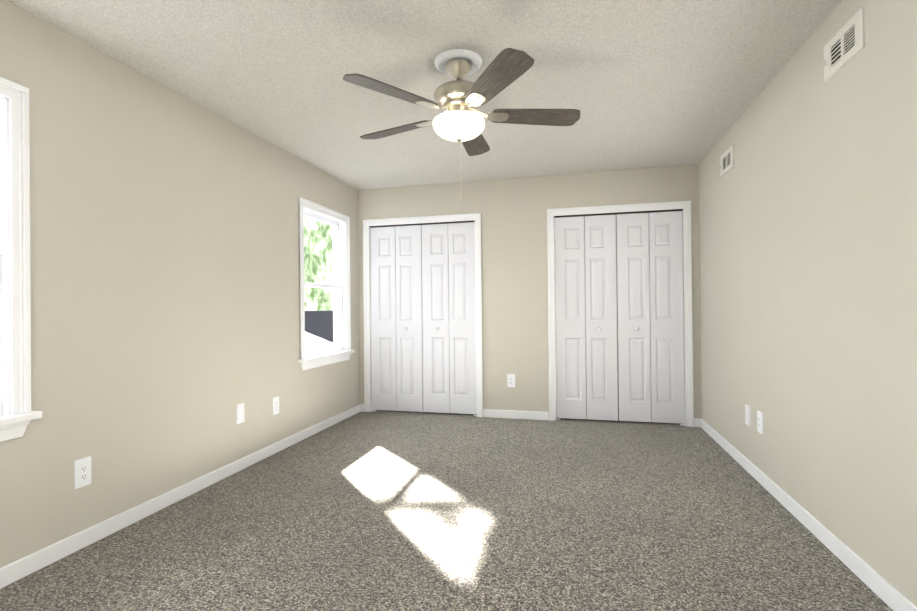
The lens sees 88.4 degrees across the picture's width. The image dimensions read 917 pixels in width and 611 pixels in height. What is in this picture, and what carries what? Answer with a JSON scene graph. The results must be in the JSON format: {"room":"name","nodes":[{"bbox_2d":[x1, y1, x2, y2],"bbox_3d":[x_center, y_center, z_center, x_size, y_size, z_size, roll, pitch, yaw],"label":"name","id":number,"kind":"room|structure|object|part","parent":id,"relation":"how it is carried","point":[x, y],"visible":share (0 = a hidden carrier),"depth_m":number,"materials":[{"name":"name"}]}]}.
{"room":"empty bedroom","nodes":[
{"label":"empty bedroom","id":0,"kind":"room"},
{"bbox_2d":[0,0,359,567],"bbox_3d":[-1.694,-0.058,3.075,0.150,2.440,6.100,-1,0,14],"label":"wall","id":1,"kind":"structure","parent":0,"point":[164,277],"depth_m":2.60,"materials":[{"name":"paint"}]},
{"bbox_2d":[0,77,41,441],"bbox_3d":[-2.029,-0.192,1.608,0.200,1.501,0.968,-1,0,14],"label":"window","id":2,"kind":"structure","parent":1,"relation":"in","point":[5,362],"depth_m":1.99,"materials":[{"name":"white wood"}]},
{"bbox_2d":[74,456,90,488],"bbox_3d":[-1.801,0.802,2.263,0.009,0.135,0.078,-1,0,14],"label":"electrical outlet","id":3,"kind":"object","parent":1,"relation":"attached to","point":[82,472],"visible":1,"depth_m":2.26,"materials":[{"name":"white plastic"}]},
{"bbox_2d":[0,404,363,588],"bbox_3d":[-1.678,1.119,2.708,0.030,0.082,5.100,-1,0,14],"label":"baseboard","id":4,"kind":"structure","parent":1,"relation":"attached to","point":[12,572],"depth_m":2.55,"materials":[{"name":"white wood"}]},
{"bbox_2d":[236,403,244,423],"bbox_3d":[-1.540,0.764,3.332,0.008,0.135,0.078,-1,0,14],"label":"electrical outlet","id":5,"kind":"object","parent":1,"relation":"attached to","point":[240,416],"visible":1,"depth_m":3.33,"materials":[{"name":"white plastic"}]},
{"bbox_2d":[273,396,278,414],"bbox_3d":[-1.442,0.793,3.728,0.009,0.135,0.078,-1,0,14],"label":"electrical outlet","id":6,"kind":"object","parent":1,"relation":"attached to","point":[275,405],"visible":1,"depth_m":3.72,"materials":[{"name":"white plastic"}]},
{"bbox_2d":[298,197,354,369],"bbox_3d":[-1.314,-0.185,4.527,0.200,1.501,0.968,-1,0,14],"label":"window","id":7,"kind":"structure","parent":1,"relation":"in","point":[336,285],"depth_m":4.74,"materials":[{"name":"white wood"}]},
{"bbox_2d":[6,0,841,189],"bbox_3d":[0.036,-1.357,2.654,3.740,0.120,6.100,-1,0,14],"label":"ceiling","id":8,"kind":"structure","parent":0,"point":[640,84],"depth_m":2.56,"materials":[{"name":"paint"}]},
{"bbox_2d":[343,48,579,200],"bbox_3d":[0.011,-0.927,2.562,1.266,0.741,1.229,-1,0,14],"label":"ceiling fan","id":9,"kind":"object","parent":8,"relation":"hanging from","point":[458,98],"visible":1,"depth_m":2.43,"materials":[{"name":"brown wood"}]},
{"label":"blade","id":10,"kind":"part","parent":9,"relation":"part of","materials":[{"name":"brown wood"}]},
{"bbox_3d":[-0.355,-1.012,2.724,0.500,0.006,0.148,-1,12,31],"label":"blade","id":11,"kind":"part","parent":9,"relation":"part of","materials":[{"name":"brown wood"}]},
{"bbox_3d":[0.002,-0.937,2.512,0.278,0.097,0.278,-1,0,14],"label":"lamp shade","id":12,"kind":"part","parent":9,"relation":"part of","materials":[{"name":"white glass"}]},
{"bbox_3d":[0.093,-1.016,2.917,0.148,0.006,0.500,-13,-3,12],"label":"blade","id":13,"kind":"part","parent":9,"relation":"part of","materials":[{"name":"brown wood"}]},
{"bbox_3d":[0.166,-1.020,2.131,0.148,0.006,0.500,13,-5,-23],"label":"blade","id":14,"kind":"part","parent":9,"relation":"part of","materials":[{"name":"brown wood"}]},
{"bbox_3d":[0.415,-1.021,2.551,0.500,0.006,0.148,-1,-12,-5],"label":"blade","id":15,"kind":"part","parent":9,"relation":"part of","materials":[{"name":"brown wood"}]},
{"bbox_2d":[0,407,892,610],"bbox_3d":[0.063,1.202,2.642,3.740,0.120,6.100,-1,0,14],"label":"floor","id":16,"kind":"structure","parent":0,"point":[383,510],"depth_m":2.34,"materials":[{"name":"carpet"}]},
{"bbox_2d":[358,164,701,417],"bbox_3d":[0.585,-0.073,4.833,3.440,2.440,0.100,-1,0,14],"label":"wall","id":17,"kind":"structure","parent":0,"point":[514,260],"depth_m":4.77,"materials":[{"name":"paint"}]},
{"bbox_2d":[363,213,482,416],"bbox_3d":[-0.386,0.106,5.061,1.316,2.105,0.119,-1,0,14],"label":"trim","id":18,"kind":"structure","parent":17,"relation":"attached to","point":[368,224],"depth_m":5.03,"materials":[{"name":"white wood"}]},
{"bbox_2d":[370,222,476,413],"bbox_3d":[-0.390,0.138,5.045,1.184,2.001,0.069,-1,0,14],"label":"closet door","id":19,"kind":"structure","parent":17,"relation":"in","point":[423,336],"depth_m":5.04,"materials":[{"name":"white wood"}]},
{"bbox_2d":[507,374,514,386],"bbox_3d":[0.534,0.763,4.788,0.078,0.135,0.009,-1,0,14],"label":"electrical outlet","id":20,"kind":"object","parent":17,"relation":"attached to","point":[510,380],"visible":1,"depth_m":4.79,"materials":[{"name":"white plastic"}]},
{"bbox_2d":[483,409,548,419],"bbox_3d":[0.578,1.106,4.775,0.664,0.082,0.013,-1,0,14],"label":"baseboard","id":21,"kind":"structure","parent":17,"relation":"attached to","point":[511,414],"depth_m":4.77,"materials":[{"name":"white wood"}]},
{"bbox_2d":[554,211,684,423],"bbox_3d":[1.542,0.116,4.572,1.186,2.001,0.069,-1,0,14],"label":"closet door","id":22,"kind":"structure","parent":17,"relation":"in","point":[639,297],"depth_m":4.56,"materials":[{"name":"white wood"}]},
{"bbox_2d":[547,201,693,426],"bbox_3d":[1.545,0.084,4.588,1.318,2.105,0.119,-1,0,14],"label":"trim","id":23,"kind":"structure","parent":17,"relation":"attached to","point":[684,207],"depth_m":4.48,"materials":[{"name":"white wood"}]},
{"bbox_2d":[554,216,618,407],"bbox_3d":[0.758,-0.071,5.537,3.440,2.440,0.150,-1,0,14],"label":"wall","id":24,"kind":"structure","parent":0,"point":[585,304],"depth_m":5.22,"materials":[{"name":"grey"}]},
{"bbox_2d":[699,0,916,606],"bbox_3d":[1.793,-0.097,2.220,0.150,2.440,6.100,-1,0,14],"label":"wall","id":25,"kind":"structure","parent":0,"point":[808,251],"depth_m":2.17,"materials":[{"name":"paint"}]},
{"bbox_2d":[720,144,733,177],"bbox_3d":[2.026,-1.089,3.564,0.014,0.166,0.306,-1,0,14],"label":"air vent","id":26,"kind":"object","parent":25,"relation":"in","point":[727,161],"visible":1,"depth_m":3.55,"materials":[{"name":"white metal"}]},
{"bbox_2d":[745,404,749,426],"bbox_3d":[1.961,0.746,3.197,0.008,0.135,0.078,-1,0,14],"label":"outlet","id":27,"kind":"object","parent":25,"relation":"attached to","point":[747,414],"visible":0.98,"depth_m":3.19,"materials":[{"name":"white plastic"}]},
{"bbox_2d":[757,410,762,433],"bbox_3d":[1.908,0.739,2.985,0.009,0.135,0.078,-1,0,14],"label":"electrical outlet","id":28,"kind":"object","parent":25,"relation":"attached to","point":[759,422],"visible":1,"depth_m":2.97,"materials":[{"name":"white plastic"}]},
{"bbox_2d":[696,418,916,610],"bbox_3d":[1.639,1.082,1.895,0.020,0.082,5.100,-1,0,14],"label":"baseboard","id":29,"kind":"structure","parent":25,"relation":"attached to","point":[884,590],"depth_m":2.20,"materials":[{"name":"white wood"}]},
{"bbox_2d":[824,5,865,81],"bbox_3d":[1.649,-1.112,2.026,0.014,0.166,0.306,-1,0,14],"label":"air vent","id":30,"kind":"object","parent":25,"relation":"in","point":[844,45],"visible":1,"depth_m":2.00,"materials":[{"name":"white metal"}]},
{"label":"outside","id":31,"kind":"structure","parent":0,"visible":0},
{"bbox_2d":[304,217,332,310],"bbox_3d":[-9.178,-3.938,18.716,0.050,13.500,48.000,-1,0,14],"label":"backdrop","id":32,"kind":"structure","parent":31,"point":[309,274],"depth_m":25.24,"materials":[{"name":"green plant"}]},
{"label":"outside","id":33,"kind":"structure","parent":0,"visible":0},
{"bbox_2d":[305,332,332,349],"bbox_3d":[-4.542,1.372,16.023,0.080,2.362,7.000,-1,0,14],"label":"gable","id":34,"kind":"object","parent":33,"point":[314,341],"depth_m":15.31,"materials":[{"name":"white"}]},
{"bbox_2d":[305,310,332,342],"bbox_3d":[-6.058,1.335,16.395,3.000,2.270,6.000,-1,0,14],"label":"roof","id":35,"kind":"structure","parent":34,"relation":"on","point":[327,316],"depth_m":15.88,"materials":[{"name":"grey"}]}
]}

